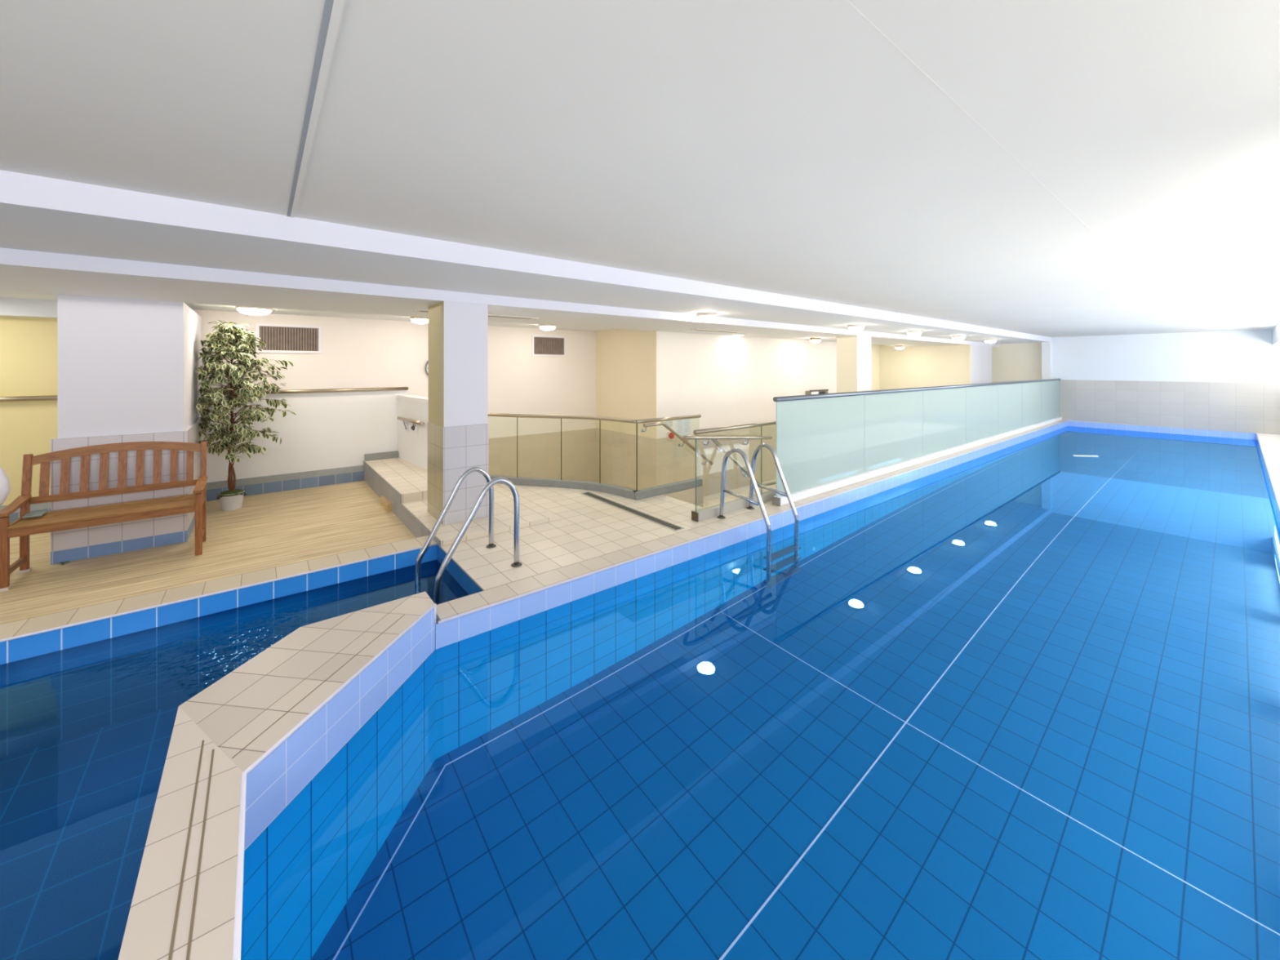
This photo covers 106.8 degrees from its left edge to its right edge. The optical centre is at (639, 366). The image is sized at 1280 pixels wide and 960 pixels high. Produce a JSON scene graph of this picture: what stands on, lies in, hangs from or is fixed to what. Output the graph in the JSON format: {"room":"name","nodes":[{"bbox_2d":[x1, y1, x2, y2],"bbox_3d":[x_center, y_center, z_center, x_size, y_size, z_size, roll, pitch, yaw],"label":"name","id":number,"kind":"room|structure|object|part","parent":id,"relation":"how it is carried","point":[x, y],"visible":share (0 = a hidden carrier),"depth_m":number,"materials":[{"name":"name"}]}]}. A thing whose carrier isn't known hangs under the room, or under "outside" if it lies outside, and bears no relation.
{"room":"indoor swimming pool","nodes":[
{"label":"indoor swimming pool","id":0,"kind":"room"},
{"bbox_2d":[0,390,407,506],"bbox_3d":[-5.565,1.008,5.832,4.980,1.305,0.060,0,0,-39],"label":"wall","id":1,"kind":"structure","parent":0,"point":[336,429],"depth_m":6.46,"materials":[{"name":"paint"}]},
{"bbox_2d":[0,395,57,401],"bbox_3d":[-6.697,0.335,4.862,1.600,0.052,0.078,0,0,-39],"label":"wall handrail","id":2,"kind":"object","parent":1,"relation":"attached to","point":[15,398],"visible":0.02,"depth_m":5.01,"materials":[{"name":"gold metal"}]},
{"bbox_2d":[0,465,364,512],"bbox_3d":[-5.753,1.482,5.599,4.395,0.075,0.070,0,0,-39],"label":"trim","id":3,"kind":"structure","parent":1,"relation":"attached to","point":[222,484],"depth_m":6.31,"materials":[{"name":"grey stone"}]},
{"bbox_2d":[8,471,364,523],"bbox_3d":[-5.753,1.590,5.599,4.395,0.140,0.070,0,0,-39],"label":"baseboard","id":4,"kind":"structure","parent":1,"relation":"attached to","point":[294,484],"depth_m":6.38,"materials":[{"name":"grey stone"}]},
{"bbox_2d":[222,386,408,395],"bbox_3d":[-4.489,0.335,6.624,2.310,0.052,0.078,0,0,-39],"label":"wall handrail","id":5,"kind":"object","parent":1,"relation":"attached to","point":[387,388],"visible":0.73,"depth_m":6.73,"materials":[{"name":"wood"}]},
{"bbox_2d":[364,450,398,461],"bbox_3d":[-3.860,1.333,7.110,0.440,0.095,0.070,0,0,-39],"label":"baseboard","id":6,"kind":"structure","parent":1,"relation":"attached to","point":[388,455],"depth_m":7.08,"materials":[{"name":"tile"}]},
{"bbox_2d":[0,480,416,624],"bbox_3d":[-4.699,1.685,4.278,4.395,0.050,3.450,0,0,-39],"label":"floor","id":7,"kind":"structure","parent":0,"point":[272,530],"depth_m":4.31,"materials":[{"name":"wood"}]},
{"bbox_2d":[0,466,10,506],"bbox_3d":[-5.151,1.135,3.660,0.399,1.030,0.293,0,0,-39],"label":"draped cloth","id":8,"kind":"object","parent":7,"relation":"on","point":[5,488],"visible":0.72,"depth_m":3.73,"materials":[{"name":"white fabric"}]},
{"bbox_2d":[0,441,207,591],"bbox_3d":[-4.461,1.169,4.051,1.132,0.982,0.558,0,0,-39],"label":"garden bench","id":9,"kind":"object","parent":7,"relation":"on","point":[91,516],"visible":0.94,"depth_m":4.05,"materials":[{"name":"brown wood"}]},
{"bbox_3d":[-4.735,1.390,3.539,0.047,0.540,0.047,0,0,-39],"label":"leg","id":10,"kind":"part","parent":9,"relation":"part of","materials":[{"name":"brown wood"}]},
{"bbox_3d":[-4.851,1.075,3.684,0.065,0.065,0.472,0,0,-39],"label":"armrest","id":11,"kind":"part","parent":9,"relation":"part of","materials":[{"name":"brown wood"}]},
{"bbox_3d":[-4.861,1.235,3.697,0.025,0.060,0.405,0,0,-39],"label":"rail","id":12,"kind":"part","parent":9,"relation":"part of","materials":[{"name":"brown wood"}]},
{"bbox_3d":[-5.012,1.188,3.886,0.042,0.943,0.126,0,0,-39],"label":"leg","id":13,"kind":"part","parent":9,"relation":"part of","materials":[{"name":"brown wood"}]},
{"bbox_2d":[22,510,48,518],"bbox_3d":[-4.849,1.183,3.813,0.100,0.016,0.150,0,0,-39],"label":"folded cloth","id":14,"kind":"object","parent":9,"relation":"on","point":[32,514],"visible":1,"depth_m":3.79,"materials":[{"name":"fabric"}]},
{"bbox_3d":[-4.315,1.245,3.868,1.067,0.062,0.024,0,0,-39],"label":"rail","id":15,"kind":"part","parent":9,"relation":"part of","materials":[{"name":"brown wood"}]},
{"bbox_3d":[-4.584,1.095,4.205,1.067,0.055,0.022,0,0,-39],"label":"rail","id":16,"kind":"part","parent":9,"relation":"part of","materials":[{"name":"brown wood"}]},
{"bbox_3d":[-4.618,0.746,4.248,1.023,0.135,0.046,0,0,-39],"label":"rail","id":17,"kind":"part","parent":9,"relation":"part of","materials":[{"name":"brown wood"}]},
{"bbox_3d":[-3.901,1.390,4.205,0.047,0.540,0.047,0,0,-39],"label":"leg","id":18,"kind":"part","parent":9,"relation":"part of","materials":[{"name":"brown wood"}]},
{"bbox_3d":[-4.017,1.075,4.350,0.065,0.065,0.472,0,0,-39],"label":"armrest","id":19,"kind":"part","parent":9,"relation":"part of","materials":[{"name":"brown wood"}]},
{"bbox_3d":[-4.178,1.188,4.552,0.042,0.943,0.126,0,0,-39],"label":"leg","id":20,"kind":"part","parent":9,"relation":"part of","materials":[{"name":"brown wood"}]},
{"bbox_3d":[-4.027,1.235,4.363,0.025,0.060,0.405,0,0,-39],"label":"rail","id":21,"kind":"part","parent":9,"relation":"part of","materials":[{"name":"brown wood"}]},
{"bbox_2d":[50,294,204,564],"bbox_3d":[-5.184,0.523,4.959,0.835,2.273,1.800,0,0,-39],"label":"column","id":22,"kind":"structure","parent":7,"relation":"on","point":[126,368],"depth_m":4.27,"materials":[{"name":"white paint"}]},
{"bbox_2d":[195,320,296,511],"bbox_3d":[-4.684,0.554,5.673,0.902,2.213,1.187,0,0,-42],"label":"potted tree","id":23,"kind":"object","parent":7,"relation":"on","point":[232,499],"visible":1,"depth_m":5.49,"materials":[{"name":"green plant"}]},
{"bbox_3d":[-4.777,1.564,5.566,0.236,0.192,0.236,0,0,-39],"label":"pot","id":24,"kind":"part","parent":23,"relation":"part of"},
{"bbox_2d":[380,495,391,511],"bbox_3d":[-3.010,1.617,5.633,0.055,0.085,0.440,0,0,-39],"label":"block","id":25,"kind":"object","parent":7,"relation":"on","point":[385,503],"visible":1,"depth_m":5.55,"materials":[{"name":"wood"}]},
{"bbox_2d":[363,460,440,547],"bbox_3d":[-2.877,1.520,5.508,0.008,0.280,3.800,0,0,-39],"label":"step","id":26,"kind":"structure","parent":7,"relation":"on","point":[374,480],"depth_m":5.33,"materials":[{"name":"grey tile"}]},
{"bbox_2d":[0,535,482,959],"bbox_3d":[-1.877,2.220,0.741,4.390,1.400,5.600,0,0,-39],"label":"plunge pool","id":27,"kind":"object","parent":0,"point":[91,696],"visible":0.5,"depth_m":2.32,"materials":[{"name":"blue tile"}]},
{"bbox_3d":[-3.465,1.528,2.729,4.390,0.016,0.016,0,0,-39],"label":"bullnose trim","id":28,"kind":"part","parent":27,"relation":"part of","materials":[{"name":"tile"}]},
{"bbox_2d":[118,591,435,959],"bbox_3d":[-0.447,1.545,1.003,1.084,0.276,4.225,0,0,-39],"label":"divider","id":29,"kind":"object","parent":27,"relation":"on","point":[242,748],"visible":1,"depth_m":1.80,"materials":[{"name":"tile"}]},
{"bbox_3d":[-0.599,1.468,0.843,0.683,0.123,4.121,0,0,-27],"label":"bullnose trim","id":30,"kind":"part","parent":29,"relation":"part of","materials":[{"name":"tile"}]},
{"bbox_2d":[0,309,595,481],"bbox_3d":[-4.255,0.955,7.012,8.500,3.330,0.150,0,0,-39],"label":"wall","id":31,"kind":"structure","parent":0,"point":[357,353],"depth_m":7.57,"materials":[{"name":"beige paint"}]},
{"bbox_2d":[0,297,57,318],"bbox_3d":[-6.698,-0.620,4.863,2.000,0.180,0.160,0,0,-39],"label":"trim","id":32,"kind":"structure","parent":31,"relation":"attached to","point":[9,307],"depth_m":5.00,"materials":[{"name":"grey paint"}]},
{"bbox_2d":[255,323,321,353],"bbox_3d":[-4.777,-0.380,6.487,0.720,0.390,0.020,0,0,-39],"label":"air vent","id":33,"kind":"object","parent":31,"relation":"in","point":[277,338],"visible":0.97,"depth_m":6.48,"materials":[{"name":"metal"}]},
{"bbox_2d":[425,360,428,375],"bbox_3d":[-3.281,0.023,7.667,0.354,0.354,0.041,0,0,-39],"label":"wall clock","id":34,"kind":"object","parent":31,"relation":"attached to","point":[427,362],"visible":0.2,"depth_m":7.56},
{"bbox_2d":[531,334,565,356],"bbox_3d":[-1.706,-0.390,8.940,0.700,0.390,0.020,0,0,-39],"label":"air vent","id":35,"kind":"object","parent":31,"relation":"in","point":[541,345],"visible":1,"depth_m":8.92,"materials":[{"name":"metal"}]},
{"bbox_2d":[0,291,617,331],"bbox_3d":[1.267,-0.855,10.353,21.300,0.290,2.000,0,0,-39],"label":"ceiling","id":36,"kind":"structure","parent":0,"point":[3,295],"depth_m":6.38,"materials":[{"name":"grey paint"}]},
{"bbox_2d":[235,306,273,315],"bbox_3d":[-4.500,-0.657,5.556,0.340,0.106,0.340,0,0,-39],"label":"ceiling lamp","id":37,"kind":"object","parent":36,"relation":"attached to","point":[246,310],"visible":0.88,"depth_m":5.46,"materials":[{"name":"glass"}]},
{"bbox_2d":[237,308,271,315],"bbox_3d":[-4.500,-0.637,5.556,0.316,0.066,0.316,0,0,-39],"label":"diffuser","id":38,"kind":"object","parent":37,"relation":"attached to","point":[246,311],"depth_m":5.47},
{"bbox_2d":[409,316,428,324],"bbox_3d":[-3.086,-0.657,6.686,0.260,0.106,0.260,0,0,-39],"label":"ceiling lamp","id":39,"kind":"object","parent":36,"relation":"attached to","point":[415,319],"visible":0.72,"depth_m":6.60,"materials":[{"name":"white glass"}]},
{"bbox_2d":[538,324,555,330],"bbox_3d":[-1.539,-0.657,7.921,0.280,0.106,0.280,0,0,-39],"label":"ceiling lamp","id":40,"kind":"object","parent":36,"relation":"attached to","point":[545,327],"visible":0.88,"depth_m":7.83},
{"bbox_2d":[539,326,555,330],"bbox_3d":[-1.539,-0.637,7.921,0.260,0.066,0.260,0,0,-39],"label":"diffuser","id":41,"kind":"object","parent":40,"relation":"attached to","point":[545,328],"depth_m":7.84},
{"bbox_2d":[364,457,427,502],"bbox_3d":[-3.023,1.427,6.307,0.754,0.095,2.370,0,0,-39],"label":"floor","id":42,"kind":"structure","parent":0,"point":[409,479],"depth_m":5.99,"materials":[{"name":"beige tile"}]},
{"bbox_2d":[397,398,428,470],"bbox_3d":[-3.195,1.030,6.790,0.200,1.180,1.400,0,0,-39],"label":"wall","id":43,"kind":"structure","parent":0,"point":[412,447],"depth_m":6.73,"materials":[{"name":"paint"}]},
{"bbox_2d":[403,421,408,431],"bbox_3d":[-3.451,0.865,6.995,0.008,0.150,0.201,0,0,-44],"label":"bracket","id":44,"kind":"object","parent":43,"relation":"attached to","point":[405,423],"visible":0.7,"depth_m":6.97,"materials":[{"name":"metal"}]},
{"bbox_2d":[396,416,424,425],"bbox_3d":[-3.215,0.758,6.694,0.086,0.048,0.974,0,0,-44],"label":"wall handrail","id":45,"kind":"object","parent":43,"relation":"attached to","point":[403,419],"visible":1,"depth_m":6.60,"materials":[{"name":"wood"}]},
{"bbox_2d":[396,395,428,403],"bbox_3d":[-3.197,0.460,6.789,0.225,0.050,1.400,0,0,-39],"label":"trim","id":46,"kind":"structure","parent":43,"relation":"on","point":[411,397],"depth_m":6.81,"materials":[{"name":"paint"}]},
{"bbox_2d":[408,422,417,434],"bbox_3d":[-3.209,0.860,6.740,0.008,0.160,0.342,0,0,-44],"label":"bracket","id":47,"kind":"object","parent":43,"relation":"attached to","point":[413,428],"visible":0.84,"depth_m":6.73,"materials":[{"name":"metal"}]},
{"bbox_2d":[401,488,556,546],"bbox_3d":[-2.440,1.498,5.858,1.104,0.045,3.800,0,0,-39],"label":"floor","id":48,"kind":"structure","parent":0,"point":[530,514],"depth_m":4.64,"materials":[{"name":"beige tile"}]},
{"bbox_2d":[427,301,488,524],"bbox_3d":[-1.829,0.431,4.769,0.430,2.088,0.536,0,0,-39],"label":"column","id":49,"kind":"structure","parent":48,"relation":"on","point":[458,425],"depth_m":4.57,"materials":[{"name":"white paint"}]},
{"bbox_2d":[0,248,998,346],"bbox_3d":[2.421,-0.806,8.907,21.300,0.387,1.700,0,0,-39],"label":"ceiling","id":50,"kind":"structure","parent":0,"point":[21,271],"depth_m":4.21,"materials":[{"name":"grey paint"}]},
{"bbox_2d":[413,309,428,312],"bbox_3d":[-2.331,-0.606,5.096,0.169,0.014,0.250,0,0,-39],"label":"ceiling vent","id":51,"kind":"object","parent":50,"relation":"in","point":[415,310],"depth_m":5.12,"materials":[{"name":"metal"}]},
{"bbox_2d":[488,314,538,319],"bbox_3d":[-1.532,-0.606,5.734,0.653,0.014,0.252,0,0,-39],"label":"ceiling vent","id":52,"kind":"object","parent":50,"relation":"in","point":[489,315],"depth_m":5.76,"materials":[{"name":"metal"}]},
{"bbox_2d":[689,328,742,333],"bbox_3d":[1.312,-0.606,8.092,1.150,0.014,0.150,0,0,-39],"label":"ceiling vent","id":53,"kind":"object","parent":50,"relation":"in","point":[704,330],"visible":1,"depth_m":8.00,"materials":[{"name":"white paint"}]},
{"bbox_2d":[809,337,821,342],"bbox_3d":[3.761,-0.560,10.195,0.220,0.106,0.220,0,0,-39],"label":"ceiling lamp","id":54,"kind":"object","parent":50,"relation":"attached to","point":[812,340],"visible":0.98,"depth_m":10.11,"materials":[{"name":"white glass"}]},
{"bbox_2d":[810,340,820,342],"bbox_3d":[3.761,-0.540,10.195,0.205,0.066,0.205,0,0,-39],"label":"diffuser","id":55,"kind":"object","parent":54,"relation":"attached to","point":[813,341],"depth_m":10.13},
{"bbox_2d":[894,345,905,349],"bbox_3d":[7.538,-0.560,13.799,0.260,0.106,0.260,0,0,-39],"label":"ceiling lamp","id":56,"kind":"object","parent":50,"relation":"attached to","point":[898,347],"visible":1,"depth_m":13.71,"materials":[{"name":"white glass"}]},
{"bbox_2d":[0,169,1051,343],"bbox_3d":[3.348,-0.855,7.747,21.300,0.290,1.270,0,0,-39],"label":"ceiling","id":57,"kind":"structure","parent":0,"point":[37,213],"depth_m":3.16,"materials":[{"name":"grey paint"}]},
{"bbox_2d":[696,312,715,321],"bbox_3d":[0.882,-0.657,6.348,0.260,0.106,0.260,0,0,-39],"label":"ceiling lamp","id":58,"kind":"object","parent":57,"relation":"attached to","point":[704,317],"visible":1,"depth_m":6.25,"materials":[{"name":"glass"}]},
{"bbox_2d":[697,315,715,321],"bbox_3d":[0.882,-0.637,6.348,0.242,0.066,0.242,0,0,-39],"label":"diffuser","id":59,"kind":"object","parent":58,"relation":"attached to","point":[704,318],"depth_m":6.27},
{"bbox_2d":[847,324,864,331],"bbox_3d":[3.665,-0.657,8.071,0.260,0.106,0.260,0,0,-39],"label":"ceiling lamp","id":60,"kind":"object","parent":57,"relation":"attached to","point":[855,327],"visible":1,"depth_m":7.98,"materials":[{"name":"glass"}]},
{"bbox_2d":[848,327,863,331],"bbox_3d":[3.665,-0.637,8.071,0.242,0.066,0.242,0,0,-39],"label":"diffuser","id":61,"kind":"object","parent":60,"relation":"attached to","point":[855,329],"depth_m":8.00,"materials":[{"name":"plastic"}]},
{"bbox_2d":[906,330,922,336],"bbox_3d":[5.422,-0.657,9.396,0.260,0.106,0.260,0,0,-39],"label":"ceiling lamp","id":62,"kind":"object","parent":57,"relation":"attached to","point":[913,333],"visible":0.99,"depth_m":9.31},
{"bbox_2d":[907,333,921,336],"bbox_3d":[5.422,-0.637,9.396,0.242,0.066,0.242,0,0,-39],"label":"diffuser","id":63,"kind":"object","parent":62,"relation":"attached to","point":[909,334],"depth_m":9.32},
{"bbox_2d":[951,335,965,340],"bbox_3d":[7.272,-0.657,10.861,0.260,0.106,0.260,0,0,-39],"label":"ceiling lamp","id":64,"kind":"object","parent":57,"relation":"attached to","point":[954,337],"visible":0.97,"depth_m":10.77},
{"bbox_2d":[952,337,964,340],"bbox_3d":[7.272,-0.637,10.861,0.242,0.066,0.242,0,0,-39],"label":"diffuser","id":65,"kind":"object","parent":64,"relation":"attached to","point":[953,338],"depth_m":10.79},
{"bbox_2d":[984,338,996,342],"bbox_3d":[8.979,-0.657,12.185,0.260,0.106,0.260,0,0,-39],"label":"ceiling lamp","id":66,"kind":"object","parent":57,"relation":"attached to","point":[987,340],"visible":1,"depth_m":12.10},
{"bbox_2d":[985,340,995,342],"bbox_3d":[8.979,-0.637,12.185,0.242,0.066,0.242,0,0,-39],"label":"diffuser","id":67,"kind":"object","parent":66,"relation":"attached to","point":[987,341],"depth_m":12.11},
{"bbox_2d":[440,483,731,591],"bbox_3d":[-1.564,1.645,5.911,2.548,0.250,4.810,0,0,-39],"label":"floor","id":68,"kind":"structure","parent":0,"point":[585,527],"depth_m":4.29,"materials":[{"name":"beige tile"}]},
{"bbox_2d":[414,466,522,604],"bbox_3d":[-1.325,1.699,3.657,0.663,1.742,0.574,0,0,-39],"label":"pool ladder","id":69,"kind":"object","parent":68,"relation":"attached to","point":[489,486],"visible":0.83,"depth_m":3.63,"materials":[{"name":"silver metal"}]},
{"bbox_3d":[-1.485,1.699,3.843,0.622,1.742,0.040,0,0,-39],"label":"rail","id":70,"kind":"part","parent":69,"relation":"part of","materials":[{"name":"silver metal"}]},
{"bbox_2d":[488,413,702,500],"bbox_3d":[-0.967,1.065,5.951,3.471,0.909,0.830,0,0,7],"label":"glass balustrade","id":71,"kind":"object","parent":68,"relation":"on","point":[637,495],"visible":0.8,"depth_m":5.85,"materials":[{"name":"clear glass"}]},
{"bbox_3d":[-1.298,0.633,6.085,2.815,0.044,0.218,0,0,22],"label":"handrail","id":72,"kind":"part","parent":71,"relation":"part of","materials":[{"name":"gold metal"}]},
{"bbox_3d":[0.365,0.633,5.794,1.040,0.044,0.044,0,0,-39],"label":"handrail","id":73,"kind":"part","parent":71,"relation":"part of","materials":[{"name":"gold metal"}]},
{"bbox_2d":[640,422,713,465],"bbox_3d":[0.476,0.957,5.816,1.142,0.618,0.096,0,0,-39],"label":"stair handrail","id":74,"kind":"object","parent":71,"relation":"attached to","point":[656,424],"visible":1,"depth_m":5.77,"materials":[{"name":"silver metal"}]},
{"bbox_2d":[581,491,684,530],"bbox_3d":[-0.146,1.518,5.088,0.106,0.004,1.665,0,0,-39],"label":"channel","id":75,"kind":"object","parent":68,"relation":"on","point":[650,517],"visible":1,"depth_m":4.96,"materials":[{"name":"metal"}]},
{"bbox_2d":[595,427,669,489],"bbox_3d":[-0.187,1.926,8.965,0.305,1.388,1.875,0,0,-39],"label":"wall","id":76,"kind":"structure","parent":0,"point":[618,449],"depth_m":8.70,"materials":[{"name":"beige paint"}]},
{"bbox_2d":[0,0,1279,337],"bbox_3d":[5.282,-0.925,5.324,21.300,0.150,4.930,0,0,-39],"label":"ceiling","id":77,"kind":"structure","parent":0,"point":[782,147],"depth_m":1.69,"materials":[{"name":"white paint"}]},
{"bbox_2d":[287,0,343,217],"bbox_3d":[-0.429,-0.852,0.764,0.017,0.016,4.930,0,0,-39],"label":"trim","id":78,"kind":"structure","parent":77,"relation":"attached to","point":[337,4],"depth_m":1.44,"materials":[{"name":"white paint"}]},
{"bbox_2d":[843,0,1137,274],"bbox_3d":[2.344,-0.855,2.594,5.700,0.011,0.006,0,0,-39],"label":"trim","id":79,"kind":"structure","parent":77,"relation":"attached to","point":[846,2],"depth_m":1.51,"materials":[{"name":"white paint"}]},
{"bbox_2d":[847,259,1275,305],"bbox_3d":[4.051,-0.855,5.033,0.012,0.011,3.850,0,0,-39],"label":"trim","id":80,"kind":"structure","parent":77,"relation":"attached to","point":[1273,260],"depth_m":4.68,"materials":[{"name":"white paint"}]},
{"bbox_2d":[663,485,703,507],"bbox_3d":[0.369,1.971,5.797,1.030,0.898,0.120,0,0,-39],"label":"wall","id":81,"kind":"structure","parent":0,"point":[688,495],"depth_m":5.93,"materials":[{"name":"beige tile"}]},
{"bbox_2d":[595,328,836,496],"bbox_3d":[2.667,0.955,11.244,7.600,3.330,1.875,0,0,-39],"label":"wall","id":82,"kind":"structure","parent":0,"point":[727,380],"depth_m":9.13,"materials":[{"name":"beige paint"}]},
{"bbox_2d":[664,420,673,428],"bbox_3d":[0.508,1.000,8.323,0.220,0.160,0.004,0,0,-39],"label":"paper notice","id":83,"kind":"object","parent":82,"relation":"attached to","point":[670,423],"visible":0.63,"depth_m":8.33,"materials":[{"name":"paper"}]},
{"bbox_2d":[667,431,674,439],"bbox_3d":[0.546,1.202,8.323,0.130,0.135,0.050,0,0,-39],"label":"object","id":84,"kind":"object","parent":82,"relation":"attached to","point":[670,436],"visible":0.8,"depth_m":8.29,"materials":[{"name":"plastic"}]},
{"bbox_2d":[675,418,690,435],"bbox_3d":[0.781,1.060,8.541,0.360,0.340,0.004,0,0,-39],"label":"paper notice","id":85,"kind":"object","parent":82,"relation":"attached to","point":[682,426],"visible":0.82,"depth_m":8.54,"materials":[{"name":"paper"}]},
{"bbox_2d":[805,389,828,395],"bbox_3d":[4.136,0.677,11.127,0.770,0.285,0.150,0,0,-39],"label":"display case","id":86,"kind":"object","parent":82,"relation":"attached to","point":[819,391],"visible":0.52,"depth_m":11.01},
{"bbox_2d":[703,479,776,507],"bbox_3d":[4.155,2.495,10.663,16.000,0.150,4.640,0,0,-39],"label":"floor","id":87,"kind":"structure","parent":0,"point":[712,500],"depth_m":8.91,"materials":[{"name":"beige tile"}]},
{"bbox_2d":[836,335,871,392],"bbox_3d":[4.321,0.903,9.605,0.580,3.033,0.420,0,0,-39],"label":"column","id":88,"kind":"structure","parent":87,"relation":"on","point":[853,352],"depth_m":9.42,"materials":[{"name":"beige paint"}]},
{"bbox_2d":[968,344,991,384],"bbox_3d":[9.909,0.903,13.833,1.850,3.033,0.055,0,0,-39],"label":"column","id":89,"kind":"structure","parent":87,"relation":"on","point":[980,357],"depth_m":13.71,"materials":[{"name":"white paint"}]},
{"bbox_2d":[725,500,772,516],"bbox_3d":[6.393,1.970,9.334,14.160,0.900,0.230,0,0,-39],"label":"floor","id":90,"kind":"structure","parent":0,"point":[769,503],"depth_m":5.03,"materials":[{"name":"beige tile"}]},
{"bbox_2d":[691,420,776,521],"bbox_3d":[1.163,1.073,5.190,1.605,0.895,0.084,0,0,-39],"label":"glass balustrade","id":91,"kind":"object","parent":90,"relation":"on","point":[701,514],"visible":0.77,"depth_m":4.97,"materials":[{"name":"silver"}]},
{"bbox_2d":[682,435,772,445],"bbox_3d":[0.928,0.755,5.010,1.301,0.185,0.181,0,0,-39],"label":"stair handrail","id":92,"kind":"object","parent":91,"relation":"attached to","point":[686,437],"visible":1,"depth_m":4.85,"materials":[{"name":"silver metal"}]},
{"bbox_3d":[0.928,0.740,5.010,1.301,0.155,0.181,0,0,-39],"label":"rail","id":93,"kind":"part","parent":92,"relation":"part of","materials":[{"name":"gold metal"}]},
{"bbox_3d":[1.165,0.647,5.192,1.600,0.044,0.044,0,0,-39],"label":"handrail","id":94,"kind":"part","parent":91,"relation":"part of","materials":[{"name":"gold metal"}]},
{"bbox_2d":[711,435,776,486],"bbox_3d":[1.173,1.052,5.261,1.103,0.676,0.082,0,0,-39],"label":"stair handrail","id":95,"kind":"object","parent":91,"relation":"attached to","point":[716,442],"visible":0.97,"depth_m":5.18,"materials":[{"name":"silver metal"}]},
{"bbox_2d":[1041,342,1053,379],"bbox_3d":[11.753,0.405,13.728,0.300,2.230,0.190,0,0,-39],"label":"column","id":96,"kind":"structure","parent":90,"relation":"on","point":[1046,347],"depth_m":13.65,"materials":[{"name":"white paint"}]},
{"bbox_2d":[240,420,1279,959],"bbox_3d":[6.324,2.226,6.387,17.945,1.414,4.290,0,0,-39],"label":"pool","id":97,"kind":"object","parent":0,"point":[1016,696],"visible":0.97,"depth_m":2.15,"materials":[{"name":"blue tile"}]},
{"bbox_2d":[716,443,799,551],"bbox_3d":[1.178,1.632,4.730,0.560,1.676,0.653,0,0,-39],"label":"pool ladder","id":98,"kind":"object","parent":97,"relation":"attached to","point":[751,468],"visible":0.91,"depth_m":4.72,"materials":[{"name":"silver metal"}]},
{"bbox_3d":[0.999,1.632,4.573,0.041,1.676,0.613,0,0,-39],"label":"rail","id":99,"kind":"part","parent":98,"relation":"part of","materials":[{"name":"silver metal"}]},
{"bbox_3d":[1.361,1.634,4.882,0.041,1.672,0.600,0,0,-39],"label":"rail","id":100,"kind":"part","parent":98,"relation":"part of","materials":[{"name":"silver metal"}]},
{"bbox_3d":[6.161,1.528,6.628,17.900,0.018,3.289,0,0,-39],"label":"bullnose trim","id":101,"kind":"part","parent":97,"relation":"part of","materials":[{"name":"tile"}]},
{"bbox_2d":[772,377,1062,506],"bbox_3d":[6.748,0.925,9.419,13.480,1.189,0.100,0,0,-39],"label":"glass partition","id":102,"kind":"object","parent":97,"relation":"on","point":[825,442],"visible":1,"depth_m":6.89,"materials":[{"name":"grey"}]},
{"bbox_3d":[2.271,0.904,5.845,1.971,1.059,0.012,0,0,-39],"label":"glass panel","id":103,"kind":"part","parent":102,"relation":"part of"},
{"bbox_3d":[3.801,0.904,7.067,1.921,1.059,0.012,0,0,-39],"label":"glass panel","id":104,"kind":"part","parent":102,"relation":"part of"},
{"bbox_3d":[6.743,0.358,9.416,13.470,0.054,0.054,0,0,-39],"label":"handrail","id":105,"kind":"part","parent":102,"relation":"part of","materials":[{"name":"silver metal"}]},
{"bbox_3d":[5.319,0.904,8.280,1.942,1.059,0.012,0,0,-39],"label":"glass panel","id":106,"kind":"part","parent":102,"relation":"part of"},
{"bbox_3d":[6.837,0.904,9.491,1.918,1.059,0.012,0,0,-39],"label":"glass panel","id":107,"kind":"part","parent":102,"relation":"part of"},
{"bbox_3d":[8.302,0.904,10.661,1.808,1.059,0.012,0,0,-39],"label":"glass panel","id":108,"kind":"part","parent":102,"relation":"part of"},
{"bbox_3d":[9.717,0.904,11.790,1.788,1.059,0.012,0,0,-39],"label":"glass panel","id":109,"kind":"part","parent":102,"relation":"part of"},
{"bbox_3d":[11.213,0.904,12.985,2.018,1.059,0.012,0,0,-39],"label":"glass panel","id":110,"kind":"part","parent":102,"relation":"part of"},
{"bbox_2d":[1072,454,1097,456],"bbox_3d":[8.397,1.682,8.963,0.449,0.014,0.078,0,0,7],"label":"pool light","id":111,"kind":"object","parent":97,"relation":"on","point":[1073,455],"visible":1,"depth_m":8.94,"materials":[{"name":"white plastic"}]},
{"bbox_2d":[871,344,879,391],"bbox_3d":[6.604,0.955,14.487,2.600,3.330,0.200,0,0,-39],"label":"wall","id":112,"kind":"structure","parent":0,"point":[875,349],"depth_m":15.02,"materials":[{"name":"yellow paint"}]},
{"bbox_2d":[880,344,968,390],"bbox_3d":[8.409,0.955,14.366,0.130,3.330,2.640,0,0,-39],"label":"wall","id":113,"kind":"structure","parent":0,"point":[916,366],"depth_m":14.21,"materials":[{"name":"yellow paint"}]},
{"bbox_2d":[991,328,1279,434],"bbox_3d":[13.003,0.885,12.558,0.206,3.470,6.600,0,0,-39],"label":"wall","id":114,"kind":"structure","parent":0,"point":[1247,356],"depth_m":12.05,"materials":[{"name":"paint"}]},
{"bbox_2d":[1272,322,1279,345],"bbox_3d":[6.249,-0.670,3.953,21.100,0.360,0.580,0,0,-39],"label":"trim","id":115,"kind":"structure","parent":114,"relation":"attached to","point":[1276,331],"depth_m":9.77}
]}

